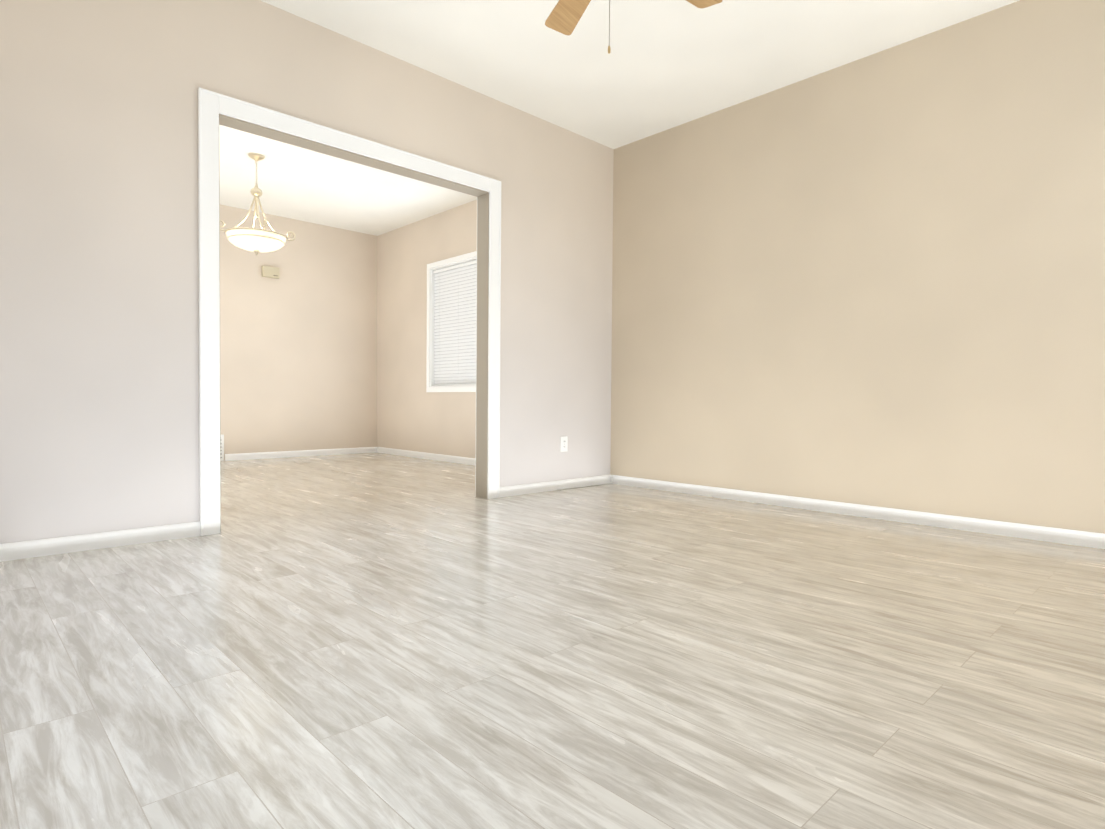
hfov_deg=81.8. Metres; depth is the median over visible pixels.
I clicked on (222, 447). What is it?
air vent
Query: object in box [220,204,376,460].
wall
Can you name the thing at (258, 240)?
pendant light
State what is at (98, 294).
wall
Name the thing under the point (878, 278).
wall
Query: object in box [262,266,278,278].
thermostat
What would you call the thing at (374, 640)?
floor
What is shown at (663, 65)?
ceiling
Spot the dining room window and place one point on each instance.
(451, 329)
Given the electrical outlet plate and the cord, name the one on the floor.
the cord
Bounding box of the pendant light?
[220,153,295,254]
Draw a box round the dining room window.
[426,251,476,391]
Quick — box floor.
[0,452,1104,828]
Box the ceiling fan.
[545,0,721,53]
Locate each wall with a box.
[0,0,613,543]
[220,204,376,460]
[377,0,1104,533]
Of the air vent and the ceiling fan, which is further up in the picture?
the ceiling fan
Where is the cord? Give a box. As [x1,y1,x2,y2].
[557,474,612,489]
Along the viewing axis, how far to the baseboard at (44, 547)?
2.81 m
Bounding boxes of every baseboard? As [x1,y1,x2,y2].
[0,521,199,561]
[225,447,376,460]
[377,447,474,464]
[499,475,609,497]
[610,475,1104,548]
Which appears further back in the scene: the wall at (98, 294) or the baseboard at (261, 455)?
the baseboard at (261, 455)
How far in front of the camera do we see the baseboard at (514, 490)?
4.72 m
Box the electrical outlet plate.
[560,436,567,451]
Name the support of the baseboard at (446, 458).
attached to the wall at (878, 278)
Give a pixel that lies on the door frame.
(212, 105)
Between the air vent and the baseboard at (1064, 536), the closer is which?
the baseboard at (1064, 536)
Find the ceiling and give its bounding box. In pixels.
[219,0,1018,235]
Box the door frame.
[198,87,500,535]
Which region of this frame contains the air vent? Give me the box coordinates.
[221,434,223,460]
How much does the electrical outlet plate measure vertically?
0.115 m

